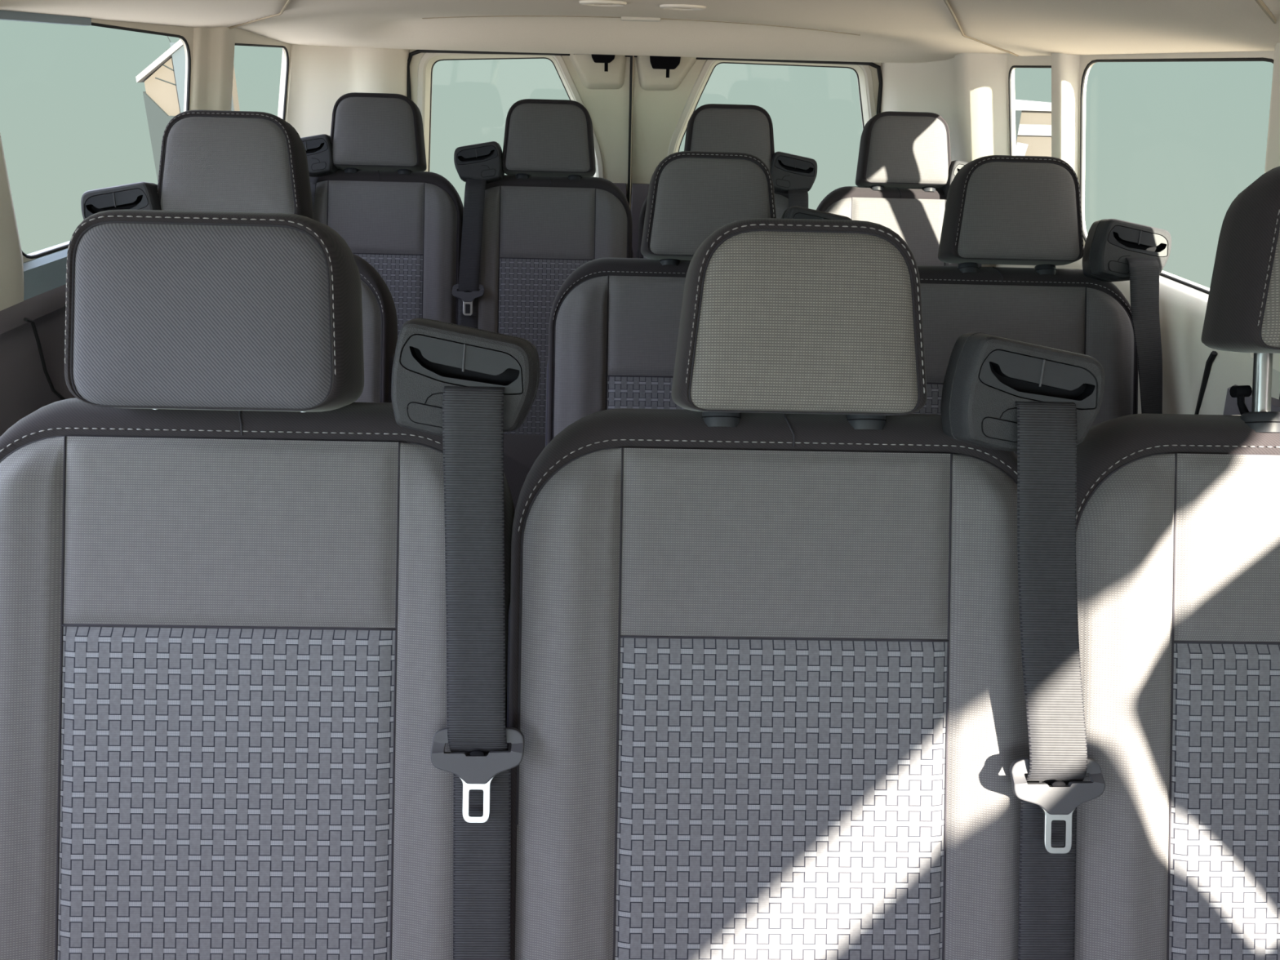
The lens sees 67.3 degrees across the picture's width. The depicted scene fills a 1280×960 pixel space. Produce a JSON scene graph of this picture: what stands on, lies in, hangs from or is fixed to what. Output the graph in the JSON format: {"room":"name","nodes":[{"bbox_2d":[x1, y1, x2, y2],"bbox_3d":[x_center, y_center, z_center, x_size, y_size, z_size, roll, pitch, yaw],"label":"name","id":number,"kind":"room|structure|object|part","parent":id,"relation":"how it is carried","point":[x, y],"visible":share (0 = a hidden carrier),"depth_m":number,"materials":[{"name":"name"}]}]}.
{"room":"vehicle interior","nodes":[
{"label":"vehicle interior","id":0,"kind":"room"},
{"bbox_2d":[22,18,290,262],"bbox_3d":[-0.939,-0.133,0.639,0.091,0.430,4.410,1,23,-1],"label":"wall","id":1,"kind":"structure","parent":0,"point":[242,36],"depth_m":1.98,"materials":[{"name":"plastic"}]},
{"bbox_2d":[0,133,23,311],"bbox_3d":[-0.936,-0.428,1.302,0.119,0.445,0.344,1,23,-1],"label":"trim","id":2,"kind":"structure","parent":1,"relation":"attached to","point":[11,267],"depth_m":1.46,"materials":[{"name":"beige plastic"}]},
{"bbox_2d":[0,284,75,436],"bbox_3d":[-1.061,0.479,0.923,0.185,0.935,4.450,1,23,-1],"label":"trim","id":3,"kind":"structure","parent":1,"relation":"attached to","point":[24,387],"depth_m":1.56,"materials":[{"name":"grey plastic"}]},
{"bbox_2d":[23,317,65,399],"bbox_3d":[-0.983,-0.196,1.587,0.012,0.174,0.118,-7,25,-19],"label":"trim","id":4,"kind":"structure","parent":1,"relation":"attached to","point":[33,326],"depth_m":1.57,"materials":[{"name":"black plastic"}]},
{"bbox_2d":[22,248,67,300],"bbox_3d":[-1.007,-0.548,2.065,0.043,0.053,1.460,1,23,-1],"label":"trim","id":5,"kind":"structure","parent":1,"relation":"attached to","point":[42,274],"depth_m":1.58,"materials":[{"name":"plastic"}]},
{"bbox_2d":[0,9,91,26],"bbox_3d":[-0.908,-0.698,1.446,0.013,0.016,0.300,1,23,-1],"label":"trim","id":6,"kind":"structure","parent":1,"relation":"attached to","point":[4,15],"depth_m":1.46,"materials":[{"name":"plastic"}]},
{"bbox_2d":[0,19,191,258],"bbox_3d":[-0.955,-0.620,1.708,0.082,0.367,0.723,1,23,-1],"label":"window","id":7,"kind":"structure","parent":1,"relation":"in","point":[83,108],"depth_m":1.63,"materials":[{"name":"clear glass"}]},
{"bbox_2d":[190,27,235,111],"bbox_3d":[-0.948,-0.784,2.128,0.126,0.445,0.171,1,23,-1],"label":"trim","id":8,"kind":"structure","parent":1,"relation":"attached to","point":[213,48],"depth_m":2.06,"materials":[{"name":"beige plastic"}]},
{"bbox_2d":[228,0,290,29],"bbox_3d":[-0.527,-0.726,1.463,0.086,0.056,1.580,-10,26,-25],"label":"trim","id":9,"kind":"structure","parent":1,"relation":"attached to","point":[288,1],"depth_m":1.89,"materials":[{"name":"beige plastic"}]},
{"bbox_2d":[231,43,288,119],"bbox_3d":[-0.972,-0.913,2.420,0.076,0.340,0.462,1,23,-1],"label":"window","id":10,"kind":"structure","parent":1,"relation":"in","point":[259,70],"depth_m":2.42,"materials":[{"name":"clear glass"}]},
{"bbox_2d":[284,44,409,137],"bbox_3d":[-0.855,-0.608,2.893,0.432,1.380,0.062,-11,26,-26],"label":"trim","id":11,"kind":"structure","parent":1,"relation":"attached to","point":[318,76],"depth_m":2.67,"materials":[{"name":"beige plastic"}]},
{"bbox_2d":[0,0,1279,62],"bbox_3d":[-0.006,-0.357,0.657,1.870,0.085,4.590,1,23,-1],"label":"ceiling","id":12,"kind":"structure","parent":0,"point":[891,31],"depth_m":1.95,"materials":[{"name":"fabric"}]},
{"bbox_2d":[578,0,626,6],"bbox_3d":[-0.071,-0.915,1.841,0.092,0.010,0.092,1,23,-1],"label":"ceiling vent","id":13,"kind":"object","parent":12,"relation":"in","point":[587,2],"visible":0.97,"depth_m":1.81,"materials":[{"name":"beige plastic"}]},
{"bbox_2d":[422,15,860,35],"bbox_3d":[0.007,-1.145,2.409,1.100,0.027,0.003,1,23,-1],"label":"trim","id":14,"kind":"structure","parent":12,"relation":"attached to","point":[495,15],"depth_m":2.40,"materials":[{"name":"beige plastic"}]},
{"bbox_2d":[621,16,661,22],"bbox_3d":[0.002,-1.153,2.400,0.100,0.010,0.030,1,23,-1],"label":"trim","id":15,"kind":"structure","parent":12,"relation":"attached to","point":[623,18],"depth_m":2.39,"materials":[{"name":"grey plastic"}]},
{"bbox_2d":[659,4,706,10],"bbox_3d":[0.084,-0.928,1.882,0.092,0.010,0.092,1,23,-1],"label":"ceiling vent","id":16,"kind":"object","parent":12,"relation":"in","point":[669,6],"visible":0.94,"depth_m":1.85,"materials":[{"name":"beige plastic"}]},
{"bbox_2d":[1007,50,1274,245],"bbox_3d":[0.937,-0.024,0.508,0.091,0.430,4.020,1,23,-1],"label":"wall","id":17,"kind":"structure","parent":0,"point":[1012,60],"depth_m":1.88,"materials":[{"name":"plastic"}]},
{"bbox_2d":[880,53,1008,266],"bbox_3d":[0.797,-0.512,2.778,0.156,1.380,0.622,-5,24,-14],"label":"trim","id":18,"kind":"structure","parent":17,"relation":"attached to","point":[969,91],"depth_m":2.42,"materials":[{"name":"beige plastic"}]},
{"bbox_2d":[943,0,1018,56],"bbox_3d":[0.484,-0.707,1.491,0.086,0.061,1.580,12,25,22],"label":"trim","id":19,"kind":"structure","parent":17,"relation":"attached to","point":[946,2],"depth_m":1.81,"materials":[{"name":"beige plastic"}]},
{"bbox_2d":[1008,65,1051,156],"bbox_3d":[0.905,-0.763,2.196,0.076,0.339,0.307,1,23,-1],"label":"window","id":20,"kind":"structure","parent":17,"relation":"in","point":[1031,84],"depth_m":2.20,"materials":[{"name":"clear glass"}]},
{"bbox_2d":[1051,53,1079,178],"bbox_3d":[0.891,-0.685,2.017,0.129,0.445,0.082,1,23,-1],"label":"trim","id":21,"kind":"structure","parent":17,"relation":"attached to","point":[1065,68],"depth_m":1.96,"materials":[{"name":"beige plastic"}]},
{"bbox_2d":[995,245,1279,414],"bbox_3d":[0.937,-0.301,1.925,0.060,0.275,1.140,1,23,-1],"label":"trim","id":22,"kind":"structure","parent":17,"relation":"attached to","point":[1182,308],"depth_m":1.61,"materials":[{"name":"grey plastic"}]},
{"bbox_2d":[1079,57,1274,294],"bbox_3d":[0.915,-0.538,1.675,0.080,0.360,0.662,1,23,-1],"label":"window","id":23,"kind":"structure","parent":17,"relation":"in","point":[1170,144],"depth_m":1.64,"materials":[{"name":"clear glass"}]},
{"bbox_2d":[1194,351,1217,414],"bbox_3d":[0.925,-0.129,1.587,0.012,0.189,0.076,15,27,29],"label":"trim","id":24,"kind":"structure","parent":17,"relation":"attached to","point":[1211,358],"depth_m":1.56,"materials":[{"name":"black plastic"}]},
{"bbox_2d":[1222,384,1279,415],"bbox_3d":[0.931,0.098,1.152,0.067,0.355,0.805,1,23,-1],"label":"trim","id":25,"kind":"structure","parent":17,"relation":"attached to","point":[1231,407],"depth_m":1.47,"materials":[{"name":"grey plastic"}]},
{"bbox_2d":[1249,42,1279,372],"bbox_3d":[0.893,-0.265,1.045,0.158,0.445,0.698,1,23,-1],"label":"trim","id":26,"kind":"structure","parent":17,"relation":"attached to","point":[1272,161],"depth_m":1.27,"materials":[{"name":"beige plastic"}]},
{"bbox_2d":[1254,0,1276,23],"bbox_3d":[0.771,-0.544,1.151,0.016,0.031,0.758,17,28,32],"label":"trim","id":27,"kind":"structure","parent":17,"relation":"attached to","point":[1260,2],"depth_m":0.91,"materials":[{"name":"beige plastic"}]},
{"bbox_3d":[-0.047,0.920,1.198,2.400,0.040,4.670,1,23,-1],"label":"floor","id":28,"kind":"structure","parent":0,"visible":0},
{"bbox_2d":[80,110,397,402],"bbox_3d":[-0.664,0.119,1.428,0.500,1.216,0.907,1,23,-1],"label":"passenger seat","id":29,"kind":"object","parent":28,"relation":"on","point":[211,160],"visible":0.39,"depth_m":1.53,"materials":[{"name":"grey fabric"}]},
{"bbox_3d":[-0.663,-0.501,1.541,0.216,0.149,0.057,1,23,-1],"label":"panel","id":30,"kind":"part","parent":29,"relation":"part of","materials":[{"name":"grey fabric"}]},
{"bbox_3d":[-0.667,-0.031,1.630,0.494,0.677,0.363,1,23,-1],"label":"backrest","id":31,"kind":"part","parent":29,"relation":"part of","materials":[{"name":"grey fabric"}]},
{"bbox_2d":[0,209,539,959],"bbox_3d":[-0.355,0.462,0.702,0.523,1.178,0.883,1,23,-1],"label":"passenger seat","id":32,"kind":"object","parent":28,"relation":"on","point":[254,614],"visible":1,"depth_m":0.85,"materials":[{"name":"grey fabric"}]},
{"bbox_3d":[-0.367,-0.136,0.803,0.216,0.143,0.058,1,23,-1],"label":"panel","id":33,"kind":"part","parent":32,"relation":"part of","materials":[{"name":"grey fabric"}]},
{"bbox_3d":[-0.369,0.381,0.854,0.294,0.459,0.199,1,23,-1],"label":"patterned panel","id":34,"kind":"part","parent":32,"relation":"part of","materials":[{"name":"fabric"}]},
{"bbox_3d":[-0.363,0.048,0.854,0.294,0.153,0.067,1,23,-1],"label":"panel","id":35,"kind":"part","parent":32,"relation":"part of","materials":[{"name":"grey fabric"}]},
{"bbox_3d":[-0.368,0.286,0.905,0.494,0.677,0.363,1,23,-1],"label":"backrest","id":36,"kind":"part","parent":32,"relation":"part of","materials":[{"name":"grey fabric"}]},
{"bbox_3d":[-0.140,0.271,0.819,0.034,0.040,0.019,1,23,-1],"label":"latch plate","id":37,"kind":"part","parent":32,"relation":"part of","materials":[{"name":"metal"}]},
{"bbox_2d":[300,92,463,337],"bbox_3d":[-0.662,-0.235,2.242,0.437,1.221,0.902,1,23,-1],"label":"passenger seat","id":38,"kind":"object","parent":28,"relation":"on","point":[370,184],"visible":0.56,"depth_m":2.38,"materials":[{"name":"grey fabric"}]},
{"bbox_3d":[-0.652,-0.855,2.358,0.211,0.156,0.059,1,23,-1],"label":"panel","id":39,"kind":"part","parent":38,"relation":"part of","materials":[{"name":"grey fabric"}]},
{"bbox_3d":[-0.656,-0.651,2.386,0.238,0.165,0.072,1,23,-1],"label":"panel","id":40,"kind":"part","parent":38,"relation":"part of","materials":[{"name":"grey fabric"}]},
{"bbox_3d":[-0.662,-0.413,2.438,0.426,0.689,0.368,1,23,-1],"label":"backrest","id":41,"kind":"part","parent":38,"relation":"part of","materials":[{"name":"grey fabric"}]},
{"bbox_3d":[-0.662,-0.312,2.386,0.238,0.459,0.199,1,23,-1],"label":"patterned panel","id":42,"kind":"part","parent":38,"relation":"part of","materials":[{"name":"fabric"}]},
{"bbox_2d":[452,98,632,511],"bbox_3d":[-0.243,-0.229,2.260,0.449,1.217,0.902,1,23,-1],"label":"passenger seat","id":43,"kind":"object","parent":28,"relation":"on","point":[526,229],"visible":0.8,"depth_m":2.40,"materials":[{"name":"grey fabric"}]},
{"bbox_3d":[-0.425,-0.426,2.369,0.034,0.040,0.019,1,23,-1],"label":"latch plate","id":44,"kind":"part","parent":43,"relation":"part of","materials":[{"name":"metal"}]},
{"bbox_2d":[503,434,545,511],"bbox_3d":[-0.236,0.031,2.131,0.382,0.130,0.460,1,23,-1],"label":"seat cushion","id":45,"kind":"object","parent":43,"relation":"on","point":[521,451],"depth_m":2.16,"materials":[{"name":"grey fabric"}]},
{"bbox_3d":[-0.237,-0.303,2.404,0.238,0.459,0.199,1,23,-1],"label":"patterned panel","id":46,"kind":"part","parent":43,"relation":"part of","materials":[{"name":"fabric"}]},
{"bbox_3d":[-0.232,-0.643,2.404,0.238,0.165,0.072,1,23,-1],"label":"panel","id":47,"kind":"part","parent":43,"relation":"part of","materials":[{"name":"grey fabric"}]},
{"bbox_3d":[-0.228,-0.847,2.376,0.211,0.156,0.059,1,23,-1],"label":"panel","id":48,"kind":"part","parent":43,"relation":"part of","materials":[{"name":"grey fabric"}]},
{"bbox_3d":[-0.237,-0.405,2.456,0.426,0.689,0.368,1,23,-1],"label":"backrest","id":49,"kind":"part","parent":43,"relation":"part of","materials":[{"name":"grey fabric"}]},
{"bbox_2d":[545,151,852,446],"bbox_3d":[0.093,0.151,1.455,0.506,1.174,0.891,1,23,-1],"label":"passenger seat","id":50,"kind":"object","parent":28,"relation":"on","point":[614,325],"visible":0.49,"depth_m":1.59,"materials":[{"name":"grey fabric"}]},
{"bbox_3d":[0.087,-0.016,1.658,0.494,0.677,0.363,1,23,-1],"label":"backrest","id":51,"kind":"part","parent":50,"relation":"part of","materials":[{"name":"grey fabric"}]},
{"bbox_3d":[0.093,-0.255,1.606,0.294,0.153,0.067,1,23,-1],"label":"panel","id":52,"kind":"part","parent":50,"relation":"part of","materials":[{"name":"grey fabric"}]},
{"bbox_3d":[0.087,0.078,1.607,0.294,0.459,0.199,1,23,-1],"label":"patterned panel","id":53,"kind":"part","parent":50,"relation":"part of","materials":[{"name":"fabric"}]},
{"bbox_3d":[0.119,-0.445,1.570,0.205,0.149,0.057,1,23,-1],"label":"panel","id":54,"kind":"part","parent":50,"relation":"part of","materials":[{"name":"grey fabric"}]},
{"bbox_2d":[636,103,817,258],"bbox_3d":[0.214,-0.221,2.271,0.447,1.217,0.902,1,23,-1],"label":"passenger seat","id":55,"kind":"object","parent":28,"relation":"on","point":[711,127],"visible":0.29,"depth_m":2.38,"materials":[{"name":"grey fabric"}]},
{"bbox_3d":[0.205,-0.397,2.467,0.426,0.689,0.368,1,23,-1],"label":"backrest","id":56,"kind":"part","parent":55,"relation":"part of","materials":[{"name":"grey fabric"}]},
{"bbox_3d":[0.226,-0.839,2.388,0.211,0.156,0.059,1,23,-1],"label":"panel","id":57,"kind":"part","parent":55,"relation":"part of","materials":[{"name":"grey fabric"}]},
{"bbox_2d":[506,217,1105,959],"bbox_3d":[0.136,0.471,0.706,0.517,1.184,0.891,1,23,-1],"label":"passenger seat","id":58,"kind":"object","parent":28,"relation":"on","point":[793,664],"visible":1,"depth_m":0.85,"materials":[{"name":"grey fabric"}]},
{"bbox_3d":[0.125,0.296,0.906,0.494,0.677,0.363,1,23,-1],"label":"backrest","id":59,"kind":"part","parent":58,"relation":"part of","materials":[{"name":"grey fabric"}]},
{"bbox_3d":[0.124,0.391,0.854,0.294,0.459,0.199,1,23,-1],"label":"patterned panel","id":60,"kind":"part","parent":58,"relation":"part of","materials":[{"name":"fabric"}]},
{"bbox_3d":[0.130,0.058,0.854,0.294,0.153,0.067,1,23,-1],"label":"panel","id":61,"kind":"part","parent":58,"relation":"part of","materials":[{"name":"grey fabric"}]},
{"bbox_3d":[0.142,-0.133,0.817,0.198,0.144,0.056,1,23,-1],"label":"panel","id":62,"kind":"part","parent":58,"relation":"part of","materials":[{"name":"fabric"}]},
{"bbox_3d":[0.355,0.296,0.816,0.034,0.040,0.019,1,23,-1],"label":"latch plate","id":63,"kind":"part","parent":58,"relation":"part of","materials":[{"name":"metal"}]},
{"bbox_2d":[816,111,981,266],"bbox_3d":[0.659,-0.208,2.279,0.452,1.211,0.902,1,23,-1],"label":"passenger seat","id":64,"kind":"object","parent":28,"relation":"on","point":[905,171],"visible":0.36,"depth_m":2.41,"materials":[{"name":"grey fabric"}]},
{"bbox_3d":[0.646,-0.382,2.476,0.426,0.689,0.368,1,23,-1],"label":"backrest","id":65,"kind":"part","parent":64,"relation":"part of","materials":[{"name":"grey fabric"}]},
{"bbox_3d":[0.652,-0.620,2.424,0.238,0.165,0.072,1,23,-1],"label":"panel","id":66,"kind":"part","parent":64,"relation":"part of","materials":[{"name":"grey fabric"}]},
{"bbox_3d":[0.670,-0.824,2.397,0.211,0.156,0.059,1,23,-1],"label":"panel","id":67,"kind":"part","parent":64,"relation":"part of","materials":[{"name":"grey fabric"}]},
{"bbox_2d":[911,155,1171,455],"bbox_3d":[0.604,0.159,1.462,0.509,1.180,0.894,1,23,-1],"label":"passenger seat","id":68,"kind":"object","parent":28,"relation":"on","point":[1013,210],"visible":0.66,"depth_m":1.59,"materials":[{"name":"grey fabric"}]},
{"bbox_3d":[0.597,0.090,1.613,0.294,0.459,0.199,1,23,-1],"label":"patterned panel","id":69,"kind":"part","parent":68,"relation":"part of","materials":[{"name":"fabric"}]},
{"bbox_3d":[0.603,-0.244,1.613,0.294,0.153,0.067,1,23,-1],"label":"panel","id":70,"kind":"part","parent":68,"relation":"part of","materials":[{"name":"grey fabric"}]},
{"bbox_3d":[0.625,-0.441,1.576,0.205,0.149,0.057,1,23,-1],"label":"panel","id":71,"kind":"part","parent":68,"relation":"part of","materials":[{"name":"grey fabric"}]},
{"bbox_3d":[0.597,-0.005,1.665,0.494,0.677,0.363,1,23,-1],"label":"backrest","id":72,"kind":"part","parent":68,"relation":"part of","materials":[{"name":"grey fabric"}]},
{"bbox_2d":[1074,166,1279,959],"bbox_3d":[0.617,0.450,0.708,0.500,1.245,0.914,1,23,-1],"label":"passenger seat","id":73,"kind":"object","parent":28,"relation":"on","point":[1178,525],"visible":0.85,"depth_m":0.85,"materials":[{"name":"grey fabric"}]},
{"bbox_3d":[0.615,0.301,0.906,0.494,0.677,0.363,1,23,-1],"label":"backrest","id":74,"kind":"part","parent":73,"relation":"part of","materials":[{"name":"grey fabric"}]},
{"bbox_3d":[0.615,0.396,0.855,0.294,0.459,0.199,1,23,-1],"label":"patterned panel","id":75,"kind":"part","parent":73,"relation":"part of","materials":[{"name":"fabric"}]},
{"bbox_3d":[0.620,0.063,0.855,0.294,0.153,0.067,1,23,-1],"label":"panel","id":76,"kind":"part","parent":73,"relation":"part of","materials":[{"name":"grey fabric"}]},
{"bbox_3d":[0.564,-0.084,0.871,0.015,0.114,0.056,1,23,-1],"label":"post","id":77,"kind":"part","parent":73,"relation":"part of","materials":[{"name":"metal"}]},
{"bbox_3d":[0.633,-0.186,0.818,0.205,0.144,0.056,1,23,-1],"label":"panel","id":78,"kind":"part","parent":73,"relation":"part of","materials":[{"name":"fabric"}]},
{"bbox_3d":[-0.082,-0.154,3.255,2.200,0.320,0.040,1,23,-1],"label":"wall","id":79,"kind":"structure","parent":0,"visible":0},
{"bbox_2d":[409,48,630,205],"bbox_3d":[-0.366,-0.774,2.973,0.651,1.046,0.056,1,23,-1],"label":"door","id":80,"kind":"structure","parent":79,"relation":"in","point":[462,100],"depth_m":2.83,"materials":[{"name":"glass"}]},
{"bbox_3d":[-0.394,-0.992,2.898,0.539,0.543,0.001,1,23,-1],"label":"pane","id":81,"kind":"part","parent":80,"relation":"part of","materials":[{"name":"clear glass"}]},
{"bbox_3d":[-0.393,-0.975,2.858,0.583,0.587,0.006,1,23,-1],"label":"window trim","id":82,"kind":"part","parent":80,"relation":"part of","materials":[{"name":"grey plastic"}]},
{"bbox_2d":[591,53,615,71],"bbox_3d":[-0.103,-1.194,2.719,0.073,0.069,0.058,1,23,-1],"label":"door latch","id":83,"kind":"object","parent":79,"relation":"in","point":[606,59],"depth_m":2.70,"materials":[{"name":"black plastic"}]},
{"bbox_2d":[613,182,626,199],"bbox_3d":[-0.070,-0.747,2.958,0.056,0.320,0.024,1,23,-1],"label":"trim","id":84,"kind":"structure","parent":79,"relation":"attached to","point":[622,186],"depth_m":2.89,"materials":[{"name":"grey plastic"}]},
{"bbox_2d":[629,55,634,209],"bbox_3d":[-0.032,-0.751,2.950,0.004,1.040,0.004,1,23,-1],"label":"trim","id":85,"kind":"structure","parent":79,"relation":"attached to","point":[633,55],"depth_m":2.83,"materials":[{"name":"black plastic"}]},
{"bbox_2d":[631,183,649,235],"bbox_3d":[0.018,-0.746,2.960,0.096,0.320,0.024,1,23,-1],"label":"trim","id":86,"kind":"structure","parent":79,"relation":"attached to","point":[639,191],"depth_m":2.90,"materials":[{"name":"grey plastic"}]},
{"bbox_2d":[406,49,882,257],"bbox_3d":[0.007,-0.623,3.012,1.396,1.336,0.032,1,23,-1],"label":"door frame","id":87,"kind":"structure","parent":79,"relation":"attached to","point":[592,74],"depth_m":2.77,"materials":[{"name":"plastic"}]},
{"bbox_2d":[649,55,680,77],"bbox_3d":[0.071,-1.186,2.726,0.091,0.081,0.058,1,23,-1],"label":"door latch","id":88,"kind":"object","parent":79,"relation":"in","point":[667,63],"depth_m":2.70,"materials":[{"name":"black plastic"}]},
{"bbox_2d":[631,57,881,209],"bbox_3d":[0.356,-0.762,2.992,0.776,1.047,0.056,1,23,-1],"label":"door","id":89,"kind":"structure","parent":79,"relation":"in","point":[820,113],"depth_m":2.85,"materials":[{"name":"glass"}]},
{"bbox_3d":[0.415,-0.961,2.880,0.670,0.591,0.006,1,23,-1],"label":"window trim","id":90,"kind":"part","parent":89,"relation":"part of","materials":[{"name":"grey plastic"}]}
]}

